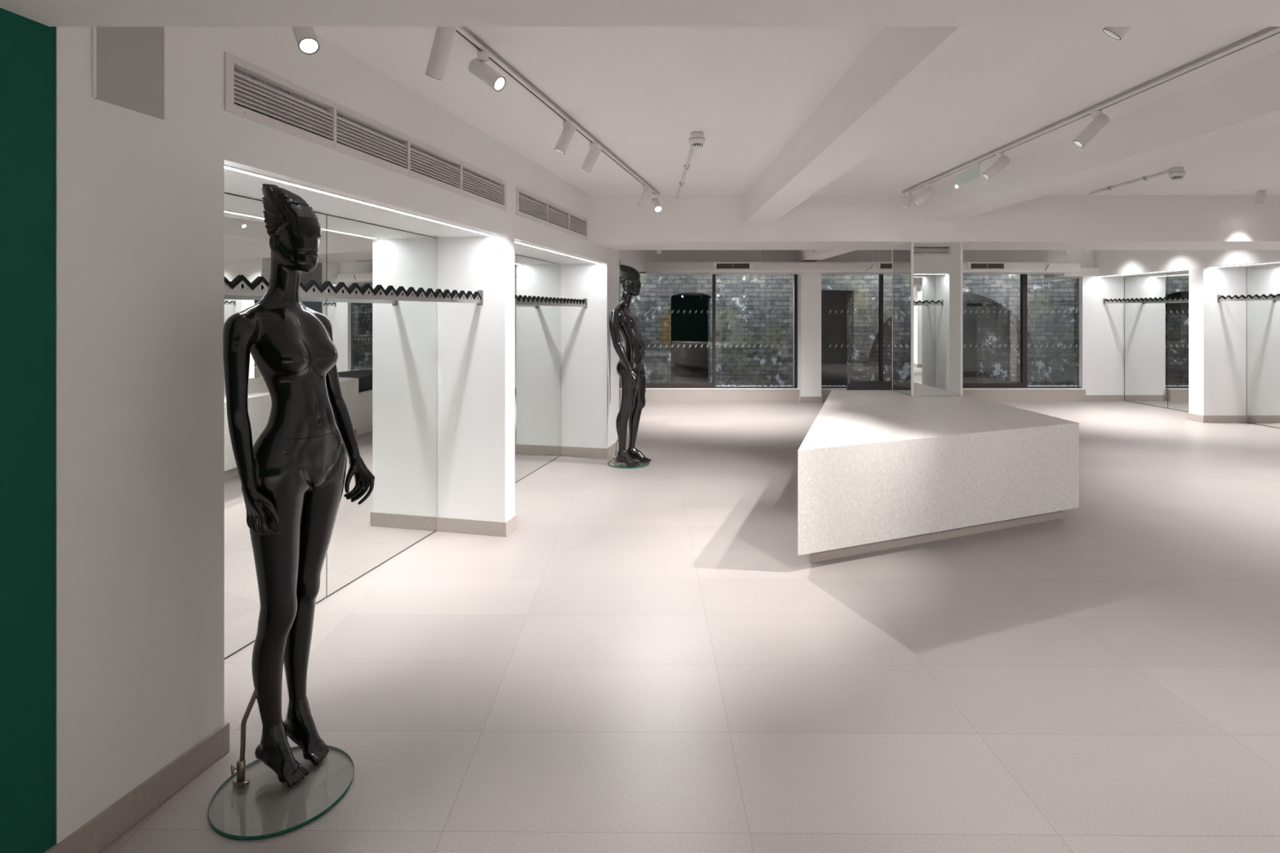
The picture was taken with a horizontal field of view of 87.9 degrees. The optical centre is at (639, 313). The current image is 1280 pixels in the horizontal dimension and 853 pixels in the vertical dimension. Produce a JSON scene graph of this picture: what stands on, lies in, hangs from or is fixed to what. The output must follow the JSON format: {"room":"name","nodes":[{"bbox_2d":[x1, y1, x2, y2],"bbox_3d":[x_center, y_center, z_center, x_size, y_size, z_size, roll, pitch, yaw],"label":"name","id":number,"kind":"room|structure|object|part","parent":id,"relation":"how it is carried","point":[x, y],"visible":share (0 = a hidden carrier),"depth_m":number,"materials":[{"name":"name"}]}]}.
{"room":"clothing store","nodes":[
{"label":"clothing store","id":0,"kind":"room"},
{"bbox_2d":[0,7,619,852],"bbox_3d":[-1.958,0.183,1.609,0.698,2.673,12.250,0,0,13],"label":"wall","id":1,"kind":"structure","parent":0,"point":[140,197],"depth_m":2.04,"materials":[{"name":"white paint"}]},
{"bbox_2d":[91,26,164,119],"bbox_3d":[-1.512,-0.844,1.970,0.008,0.472,0.218,0,0,13],"label":"access panel","id":2,"kind":"object","parent":1,"relation":"attached to","point":[127,63],"visible":0.72,"depth_m":1.97,"materials":[{"name":"white paint"}]},
{"bbox_2d":[224,192,326,659],"bbox_3d":[-1.814,0.493,2.973,0.009,2.049,1.188,0,0,13],"label":"mirror panel","id":3,"kind":"object","parent":1,"relation":"attached to","point":[246,238],"visible":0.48,"depth_m":3.02,"materials":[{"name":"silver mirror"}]},
{"bbox_2d":[44,441,618,852],"bbox_3d":[-1.951,1.470,1.614,0.710,0.100,12.262,0,0,13],"label":"baseboard","id":4,"kind":"structure","parent":1,"relation":"attached to","point":[109,824],"depth_m":2.09,"materials":[{"name":"stone"}]},
{"bbox_2d":[224,275,483,305],"bbox_3d":[-1.358,-0.111,3.459,0.042,0.106,2.293,0,0,13],"label":"hanging rail","id":5,"kind":"object","parent":1,"relation":"attached to","point":[240,285],"visible":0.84,"depth_m":3.27,"materials":[{"name":"black metal"}]},
{"bbox_3d":[-1.100,-0.111,4.572,0.042,0.106,0.008,0,0,13],"label":"plate","id":6,"kind":"part","parent":5,"relation":"part of","materials":[{"name":"grey metal"}]},
{"bbox_2d":[224,164,493,235],"bbox_3d":[-1.262,-0.532,3.410,0.035,0.006,2.226,0,0,13],"label":"light strip","id":7,"kind":"object","parent":1,"relation":"attached to","point":[226,166],"visible":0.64,"depth_m":2.98,"materials":[{"name":"white glowing light emitter"}]},
{"bbox_2d":[224,51,506,211],"bbox_3d":[-1.233,-0.806,3.438,0.129,0.204,2.313,0,0,13],"label":"air vent","id":8,"kind":"object","parent":1,"relation":"in","point":[249,97],"visible":0.98,"depth_m":2.92,"materials":[{"name":"white metal"}]},
{"bbox_2d":[325,214,436,597],"bbox_3d":[-1.552,0.493,4.102,0.009,2.049,1.129,0,0,13],"label":"mirror panel","id":9,"kind":"object","parent":1,"relation":"attached to","point":[386,364],"visible":0.92,"depth_m":4.06,"materials":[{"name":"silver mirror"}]},
{"bbox_2d":[515,254,560,483],"bbox_3d":[-1.120,0.493,5.965,0.009,2.049,2.374,0,0,13],"label":"mirror panel","id":10,"kind":"object","parent":1,"relation":"attached to","point":[537,327],"visible":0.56,"depth_m":6.45,"materials":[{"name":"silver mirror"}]},
{"bbox_2d":[515,294,587,308],"bbox_3d":[-0.848,-0.111,5.902,0.044,0.106,2.373,0,0,13],"label":"hanging rail","id":11,"kind":"object","parent":1,"relation":"attached to","point":[521,300],"visible":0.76,"depth_m":6.00,"materials":[{"name":"black metal"}]},
{"bbox_3d":[-0.581,-0.111,7.054,0.042,0.106,0.008,0,0,13],"label":"plate","id":12,"kind":"part","parent":11,"relation":"part of","materials":[{"name":"grey metal"}]},
{"bbox_2d":[515,186,587,239],"bbox_3d":[-0.746,-0.806,5.535,0.129,0.204,1.666,0,0,13],"label":"air vent","id":13,"kind":"object","parent":1,"relation":"in","point":[526,207],"visible":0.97,"depth_m":5.33,"materials":[{"name":"white metal"}]},
{"bbox_2d":[515,240,599,263],"bbox_3d":[-0.698,-0.532,5.841,0.033,0.006,2.305,0,0,13],"label":"light strip","id":14,"kind":"object","parent":1,"relation":"attached to","point":[516,242],"visible":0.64,"depth_m":5.65,"materials":[{"name":"white plastic"}]},
{"bbox_2d":[0,0,1279,26],"bbox_3d":[2.650,-0.958,-1.119,11.700,0.390,5.763,0,0,0],"label":"ceiling","id":15,"kind":"structure","parent":0,"point":[51,13],"depth_m":1.69,"materials":[{"name":"paint"}]},
{"bbox_2d":[98,400,1279,852],"bbox_3d":[1.500,1.570,3.975,17.000,0.100,15.950,0,0,0],"label":"floor","id":16,"kind":"structure","parent":0,"point":[651,660],"depth_m":2.79,"materials":[{"name":"tile"}]},
{"bbox_2d":[208,183,374,840],"bbox_3d":[-1.111,0.540,2.200,0.409,1.959,0.576,0,0,17],"label":"mannequin","id":17,"kind":"object","parent":16,"relation":"on","point":[292,477],"visible":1,"depth_m":2.15},
{"bbox_3d":[-1.246,1.307,2.148,0.092,0.386,0.026,0,0,-22],"label":"support rod","id":18,"kind":"part","parent":17,"relation":"part of","materials":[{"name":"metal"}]},
{"bbox_2d":[607,264,651,468],"bbox_3d":[-0.113,0.510,6.743,0.422,2.019,0.577,0,0,14],"label":"mannequin","id":19,"kind":"object","parent":16,"relation":"on","point":[630,369],"visible":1,"depth_m":6.62},
{"bbox_3d":[-0.196,1.292,6.702,0.113,0.417,0.025,0,0,2],"label":"support rod","id":20,"kind":"part","parent":19,"relation":"part of","materials":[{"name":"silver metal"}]},
{"bbox_2d":[797,390,1079,563],"bbox_3d":[2.593,1.159,5.859,1.835,0.722,4.817,0,0,19],"label":"display counter","id":21,"kind":"object","parent":16,"relation":"on","point":[877,470],"depth_m":4.43,"materials":[{"name":"stone"}]},
{"bbox_2d":[892,241,963,395],"bbox_3d":[2.885,0.046,6.696,0.499,1.502,0.500,0,0,0],"label":"column","id":22,"kind":"structure","parent":21,"relation":"on","point":[927,276],"depth_m":6.45,"materials":[{"name":"white mirror"}]},
{"bbox_2d":[893,242,911,395],"bbox_3d":[2.643,0.050,6.696,0.011,1.486,0.458,0,0,0],"label":"mirror","id":23,"kind":"object","parent":22,"relation":"attached to","point":[901,252],"depth_m":6.67,"materials":[{"name":"silver glass"}]},
{"bbox_2d":[913,242,960,395],"bbox_3d":[2.885,0.050,6.452,0.457,1.486,0.011,0,0,0],"label":"mirror","id":24,"kind":"object","parent":22,"relation":"attached to","point":[936,265],"depth_m":6.45,"materials":[{"name":"silver metal"}]},
{"bbox_2d":[313,26,1279,195],"bbox_3d":[1.500,-1.203,4.000,17.000,0.100,16.000,0,0,0],"label":"ceiling","id":25,"kind":"structure","parent":0,"point":[642,92],"depth_m":3.51,"materials":[{"name":"paint"}]},
{"bbox_2d":[291,26,319,54],"bbox_3d":[-1.189,-1.034,2.350,0.148,0.239,0.070,0,0,42],"label":"track spotlight","id":26,"kind":"object","parent":25,"relation":"attached to","point":[306,38],"visible":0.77,"depth_m":2.32,"materials":[{"name":"white metal"}]},
{"bbox_2d":[455,26,659,196],"bbox_3d":[-0.385,-1.137,4.035,0.038,0.033,4.721,0,0,14],"label":"track","id":27,"kind":"object","parent":25,"relation":"attached to","point":[466,34],"visible":0.62,"depth_m":3.40,"materials":[{"name":"white metal"}]},
{"bbox_2d":[425,26,456,79],"bbox_3d":[-0.764,-1.012,2.544,0.155,0.216,0.068,0,0,43],"label":"track spotlight","id":28,"kind":"object","parent":27,"relation":"attached to","point":[443,39],"visible":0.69,"depth_m":2.52,"materials":[{"name":"white metal"}]},
{"bbox_2d":[468,50,506,91],"bbox_3d":[-0.654,-1.034,2.840,0.170,0.172,0.068,0,0,22],"label":"track spotlight","id":29,"kind":"object","parent":27,"relation":"attached to","point":[477,67],"visible":1,"depth_m":2.82,"materials":[{"name":"white metal"}]},
{"bbox_2d":[554,120,576,154],"bbox_3d":[-0.435,-1.024,3.865,0.127,0.192,0.068,0,0,-17],"label":"track spotlight","id":30,"kind":"object","parent":27,"relation":"attached to","point":[566,135],"visible":1,"depth_m":3.84,"materials":[{"name":"white metal"}]},
{"bbox_2d":[581,142,601,172],"bbox_3d":[-0.319,-1.024,4.358,0.136,0.191,0.069,0,0,13],"label":"track spotlight","id":31,"kind":"object","parent":27,"relation":"attached to","point":[589,162],"visible":1,"depth_m":4.33,"materials":[{"name":"white metal"}]},
{"bbox_2d":[637,186,652,208],"bbox_3d":[0.041,-1.027,5.842,0.133,0.186,0.068,0,0,6],"label":"track spotlight","id":32,"kind":"object","parent":27,"relation":"attached to","point":[647,192],"visible":1,"depth_m":5.82,"materials":[{"name":"white metal"}]},
{"bbox_2d":[651,194,662,212],"bbox_3d":[0.154,-1.032,6.222,0.068,0.175,0.167,0,0,-15],"label":"track spotlight","id":33,"kind":"object","parent":27,"relation":"attached to","point":[655,202],"visible":1,"depth_m":6.20,"materials":[{"name":"white metal"}]},
{"bbox_2d":[655,249,661,254],"bbox_3d":[0.250,-1.000,9.458,0.128,0.306,0.068,0,0,-39],"label":"track spotlight","id":34,"kind":"object","parent":25,"relation":"attached to","point":[658,251],"visible":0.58,"depth_m":9.44,"materials":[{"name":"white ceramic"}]},
{"bbox_2d":[676,147,693,199],"bbox_3d":[0.365,-1.128,5.371,0.050,0.050,2.142,0,0,0],"label":"pipe","id":35,"kind":"object","parent":25,"relation":"attached to","point":[686,166],"visible":0.9,"depth_m":5.26,"materials":[{"name":"white metal"}]},
{"bbox_2d":[688,131,705,149],"bbox_3d":[0.364,-1.105,4.240,0.103,0.096,0.103,0,0,0],"label":"smoke detector","id":36,"kind":"object","parent":25,"relation":"attached to","point":[696,140],"visible":1,"depth_m":4.21,"materials":[{"name":"plastic"}]},
{"bbox_2d":[795,249,855,262],"bbox_3d":[2.868,-1.022,9.460,0.300,0.261,4.283,0,0,0],"label":"ceiling beam","id":37,"kind":"structure","parent":25,"relation":"attached to","point":[801,255],"depth_m":10.51,"materials":[{"name":"paint"}]},
{"bbox_2d":[645,249,1079,274],"bbox_3d":[3.690,-0.920,11.222,7.180,0.466,0.636,0,0,0],"label":"ceiling bulkhead","id":38,"kind":"object","parent":25,"relation":"hanging from","point":[651,268],"visible":0.91,"depth_m":10.92,"materials":[{"name":"white paint"}]},
{"bbox_2d":[716,263,749,267],"bbox_3d":[1.530,-0.785,10.911,0.540,0.083,0.002,0,0,0],"label":"outlet","id":39,"kind":"object","parent":38,"relation":"attached to","point":[718,265],"depth_m":10.91,"materials":[{"name":"grey metal"}]},
{"bbox_3d":[1.540,-0.781,10.917,0.660,0.128,0.010,0,0,0],"label":"outlet frame","id":40,"kind":"part","parent":38,"relation":"part of","materials":[{"name":"white metal"}]},
{"bbox_3d":[4.210,-0.781,10.917,0.620,0.128,0.010,0,0,0],"label":"outlet frame","id":41,"kind":"part","parent":38,"relation":"part of","materials":[{"name":"white metal"}]},
{"bbox_2d":[880,263,892,267],"bbox_3d":[4.200,-0.785,10.911,0.500,0.083,0.002,0,0,0],"label":"outlet","id":42,"kind":"object","parent":38,"relation":"attached to","point":[882,265],"depth_m":10.91,"materials":[{"name":"grey metal"}]},
{"bbox_2d":[970,263,1004,268],"bbox_3d":[5.710,-0.785,10.911,0.540,0.083,0.002,0,0,0],"label":"outlet","id":43,"kind":"object","parent":38,"relation":"attached to","point":[972,265],"depth_m":10.91,"materials":[{"name":"grey metal"}]},
{"bbox_3d":[5.720,-0.781,10.917,0.660,0.128,0.010,0,0,0],"label":"outlet frame","id":44,"kind":"part","parent":38,"relation":"part of","materials":[{"name":"white metal"}]},
{"bbox_2d":[743,26,1049,223],"bbox_3d":[1.130,-1.016,4.110,0.280,0.275,4.702,0,0,0],"label":"ceiling beam","id":45,"kind":"structure","parent":25,"relation":"attached to","point":[904,73],"depth_m":2.90,"materials":[{"name":"paint"}]},
{"bbox_2d":[591,195,1279,249],"bbox_3d":[3.000,-0.929,6.890,12.400,0.448,0.880,0,0,0],"label":"ceiling beam","id":46,"kind":"structure","parent":25,"relation":"attached to","point":[689,222],"depth_m":6.45,"materials":[{"name":"paint"}]},
{"bbox_2d":[1062,249,1069,254],"bbox_3d":[6.058,-1.000,9.454,0.112,0.306,0.068,0,0,-27],"label":"track spotlight","id":47,"kind":"object","parent":25,"relation":"attached to","point":[1065,251],"visible":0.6,"depth_m":9.44,"materials":[{"name":"white metal"}]},
{"bbox_2d":[1080,249,1088,254],"bbox_3d":[6.466,-1.006,9.692,0.149,0.293,0.068,0,0,27],"label":"track spotlight","id":48,"kind":"object","parent":25,"relation":"attached to","point":[1084,251],"visible":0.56,"depth_m":9.66,"materials":[{"name":"white metal"}]},
{"bbox_2d":[902,26,1279,194],"bbox_3d":[2.518,-1.137,3.985,0.037,0.033,4.491,0,0,-1],"label":"track","id":49,"kind":"object","parent":25,"relation":"attached to","point":[1268,33],"visible":0.85,"depth_m":3.40,"materials":[{"name":"white metal"}]},
{"bbox_2d":[902,191,915,208],"bbox_3d":[2.476,-1.047,6.120,0.111,0.146,0.068,0,0,16],"label":"track spotlight","id":50,"kind":"object","parent":49,"relation":"attached to","point":[909,198],"visible":1,"depth_m":6.09,"materials":[{"name":"white metal"}]},
{"bbox_2d":[914,183,935,205],"bbox_3d":[2.464,-1.030,5.745,0.168,0.181,0.069,0,0,13],"label":"track spotlight","id":51,"kind":"object","parent":49,"relation":"attached to","point":[930,190],"visible":1,"depth_m":5.72,"materials":[{"name":"white metal"}]},
{"bbox_2d":[954,162,981,187],"bbox_3d":[2.505,-1.058,5.081,0.026,0.124,0.361,0,0,0],"label":"exit sign","id":52,"kind":"object","parent":49,"relation":"hanging from","point":[968,174],"visible":1,"depth_m":5.07,"materials":[{"name":"plastic"}]},
{"bbox_2d":[982,151,1010,180],"bbox_3d":[2.482,-1.026,4.625,0.175,0.187,0.069,0,0,13],"label":"track spotlight","id":53,"kind":"object","parent":49,"relation":"attached to","point":[1003,160],"visible":1,"depth_m":4.60,"materials":[{"name":"white metal"}]},
{"bbox_2d":[1072,110,1110,148],"bbox_3d":[2.499,-1.021,3.677,0.175,0.199,0.068,0,0,16],"label":"track spotlight","id":54,"kind":"object","parent":49,"relation":"hanging from","point":[1101,120],"visible":1,"depth_m":3.65,"materials":[{"name":"white metal"}]},
{"bbox_2d":[923,49,1279,222],"bbox_3d":[2.925,-1.022,4.110,0.290,0.261,4.704,0,0,-1],"label":"ceiling beam","id":55,"kind":"structure","parent":25,"relation":"attached to","point":[1242,102],"depth_m":3.74,"materials":[{"name":"paint"}]},
{"bbox_2d":[1102,26,1131,39],"bbox_3d":[1.644,-1.039,2.214,0.166,0.228,0.069,0,0,40],"label":"track spotlight","id":56,"kind":"object","parent":25,"relation":"attached to","point":[1117,33],"visible":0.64,"depth_m":2.22,"materials":[{"name":"white metal"}]},
{"bbox_2d":[1088,170,1170,195],"bbox_3d":[4.260,-1.139,5.805,0.048,0.027,0.990,0,0,1],"label":"pipe","id":57,"kind":"object","parent":25,"relation":"attached to","point":[1144,178],"visible":0.92,"depth_m":5.74,"materials":[{"name":"white metal"}]},
{"bbox_2d":[1168,167,1185,180],"bbox_3d":[4.247,-1.105,5.250,0.103,0.096,0.103,0,0,0],"label":"smoke detector","id":58,"kind":"object","parent":25,"relation":"attached to","point":[1176,173],"visible":1,"depth_m":5.22,"materials":[{"name":"plastic"}]},
{"bbox_2d":[1254,190,1266,203],"bbox_3d":[5.820,-1.095,6.225,0.068,0.117,0.087,0,0,0],"label":"track spotlight","id":59,"kind":"object","parent":25,"relation":"attached to","point":[1261,194],"visible":1,"depth_m":6.20,"materials":[{"name":"white metal"}]},
{"bbox_2d":[793,260,821,396],"bbox_3d":[2.945,0.183,11.710,0.350,2.673,0.580,0,0,0],"label":"wall pillar","id":60,"kind":"structure","parent":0,"point":[808,286],"depth_m":11.42,"materials":[{"name":"white paint"}]},
{"bbox_2d":[800,395,822,402],"bbox_3d":[2.945,1.470,11.424,0.374,0.100,0.032,0,0,0],"label":"baseboard","id":61,"kind":"structure","parent":60,"relation":"attached to","point":[802,399],"depth_m":11.41,"materials":[{"name":"stone"}]},
{"bbox_2d":[619,249,1093,271],"bbox_3d":[1.000,-0.946,11.775,14.000,0.415,0.450,0,0,0],"label":"ceiling","id":62,"kind":"structure","parent":0,"point":[636,259],"depth_m":11.55,"materials":[{"name":"white paint"}]},
{"bbox_2d":[619,271,796,387],"bbox_3d":[0.280,0.283,11.705,4.960,2.042,0.080,0,0,0],"label":"window","id":63,"kind":"structure","parent":62,"relation":"in","point":[713,384],"depth_m":11.67,"materials":[{"name":"brown metal"}]},
{"bbox_3d":[0.340,1.251,11.700,1.880,0.070,0.060,0,0,0],"label":"rail","id":64,"kind":"part","parent":63,"relation":"part of","materials":[{"name":"brown metal"}]},
{"bbox_2d":[821,274,889,387],"bbox_3d":[4.340,0.283,11.705,2.420,2.042,0.080,0,0,0],"label":"window","id":65,"kind":"structure","parent":62,"relation":"in","point":[881,311],"depth_m":11.67,"materials":[{"name":"brown metal"}]},
{"bbox_2d":[962,274,1080,387],"bbox_3d":[6.652,0.283,11.705,2.185,2.042,0.080,0,0,0],"label":"window","id":66,"kind":"structure","parent":62,"relation":"in","point":[1024,277],"depth_m":11.67,"materials":[{"name":"brown metal"}]},
{"bbox_3d":[6.165,1.251,11.700,1.130,0.070,0.060,0,0,0],"label":"rail","id":67,"kind":"part","parent":66,"relation":"part of","materials":[{"name":"brown metal"}]},
{"bbox_2d":[1044,249,1279,415],"bbox_3d":[7.950,0.183,7.050,1.300,2.673,10.100,0,0,0],"label":"wall","id":68,"kind":"structure","parent":0,"point":[1217,331],"depth_m":9.43,"materials":[{"name":"white paint"}]},
{"bbox_2d":[619,386,1084,389],"bbox_3d":[0.867,1.310,11.730,13.733,0.012,0.440,0,0,0],"label":"trim","id":69,"kind":"structure","parent":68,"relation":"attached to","point":[732,386],"depth_m":11.65,"materials":[{"name":"white paint"}]},
{"bbox_2d":[715,385,1078,386],"bbox_3d":[4.570,1.294,11.871,6.480,0.038,0.138,0,0,0],"label":"gravel","id":70,"kind":"object","parent":69,"relation":"on","point":[716,385],"visible":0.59,"depth_m":11.84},
{"bbox_2d":[619,389,1085,401],"bbox_3d":[0.867,1.418,11.735,13.733,0.204,0.430,0,0,0],"label":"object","id":71,"kind":"structure","parent":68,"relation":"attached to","point":[651,395],"depth_m":11.52,"materials":[{"name":"paint"}]},
{"bbox_2d":[1100,269,1187,276],"bbox_3d":[7.982,-0.647,10.570,0.032,0.006,2.020,0,0,0],"label":"light strip","id":72,"kind":"object","parent":68,"relation":"attached to","point":[1180,269],"visible":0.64,"depth_m":10.49,"materials":[{"name":"white plastic"}]},
{"bbox_2d":[1124,273,1167,408],"bbox_3d":[8.472,0.436,11.130,0.008,2.164,0.945,0,0,0],"label":"mirror panel","id":73,"kind":"object","parent":68,"relation":"attached to","point":[1145,323],"visible":1,"depth_m":11.10,"materials":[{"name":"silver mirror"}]},
{"bbox_2d":[1103,296,1188,304],"bbox_3d":[8.130,-0.219,10.570,0.042,0.106,2.098,0,0,0],"label":"hanging rail","id":74,"kind":"object","parent":68,"relation":"attached to","point":[1175,299],"visible":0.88,"depth_m":10.62,"materials":[{"name":"black metal"}]},
{"bbox_2d":[1085,395,1247,422],"bbox_3d":[8.101,1.470,9.245,0.737,0.100,4.910,0,0,0],"label":"baseboard","id":75,"kind":"structure","parent":68,"relation":"attached to","point":[1194,417],"depth_m":9.27,"materials":[{"name":"stone"}]},
{"bbox_2d":[1167,271,1188,412],"bbox_3d":[8.472,0.436,10.088,0.008,2.164,1.136,0,0,0],"label":"mirror panel","id":76,"kind":"object","parent":68,"relation":"attached to","point":[1177,282],"visible":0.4,"depth_m":10.46,"materials":[{"name":"silver metal"}]},
{"bbox_2d":[1211,262,1278,267],"bbox_3d":[7.982,-0.647,8.150,0.032,0.006,2.200,0,0,0],"label":"light strip","id":77,"kind":"object","parent":68,"relation":"attached to","point":[1270,262],"visible":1,"depth_m":8.74,"materials":[{"name":"white plastic"}]},
{"bbox_2d":[1217,293,1279,302],"bbox_3d":[8.080,-0.214,8.146,0.042,0.106,2.250,0,0,0],"label":"hanging rail","id":78,"kind":"object","parent":68,"relation":"attached to","point":[1270,297],"visible":1,"depth_m":8.80,"materials":[{"name":"black metal"}]},
{"bbox_2d":[1246,265,1279,428],"bbox_3d":[8.472,0.436,8.146,0.008,2.164,2.251,0,0,0],"label":"mirror panel","id":79,"kind":"object","parent":68,"relation":"attached to","point":[1263,317],"visible":1,"depth_m":9.02,"materials":[{"name":"silver metal"}]},
{"label":"outside","id":80,"kind":"structure","parent":0,"visible":0},
{"bbox_2d":[671,377,977,386],"bbox_3d":[4.000,1.570,14.025,16.000,0.100,4.150,0,0,0],"label":"ground","id":81,"kind":"structure","parent":80,"point":[831,381],"depth_m":15.08,"materials":[{"name":"grey"}]},
{"bbox_2d":[671,290,977,377],"bbox_3d":[4.000,-0.480,16.050,16.000,4.000,0.100,0,0,0],"label":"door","id":82,"kind":"structure","parent":81,"relation":"on","point":[686,328],"depth_m":16.00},
{"bbox_2d":[619,273,1079,386],"bbox_3d":[4.000,-0.480,13.190,16.000,4.000,0.380,0,0,0],"label":"brick","id":83,"kind":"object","parent":81,"relation":"on","point":[762,366],"visible":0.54,"depth_m":13.00,"materials":[{"name":"grey brick"}]},
{"bbox_2d":[707,297,721,386],"bbox_3d":[1.486,0.605,13.190,0.228,1.830,0.420,0,0,0],"label":"trim","id":84,"kind":"structure","parent":83,"relation":"attached to","point":[718,300],"depth_m":12.98,"materials":[{"name":"metal"}]},
{"bbox_2d":[853,288,869,381],"bbox_3d":[4.320,0.520,12.976,0.296,2.000,0.051,0,0,0],"label":"window","id":85,"kind":"structure","parent":83,"relation":"attached to","point":[860,296],"depth_m":12.95,"materials":[{"name":"beige brick"}]},
{"bbox_2d":[869,293,1020,382],"bbox_3d":[6.150,0.470,13.491,3.700,2.100,0.219,0,0,0],"label":"wall recess","id":86,"kind":"structure","parent":81,"relation":"on","point":[994,364],"depth_m":13.38,"materials":[{"name":"brick"}]}
]}

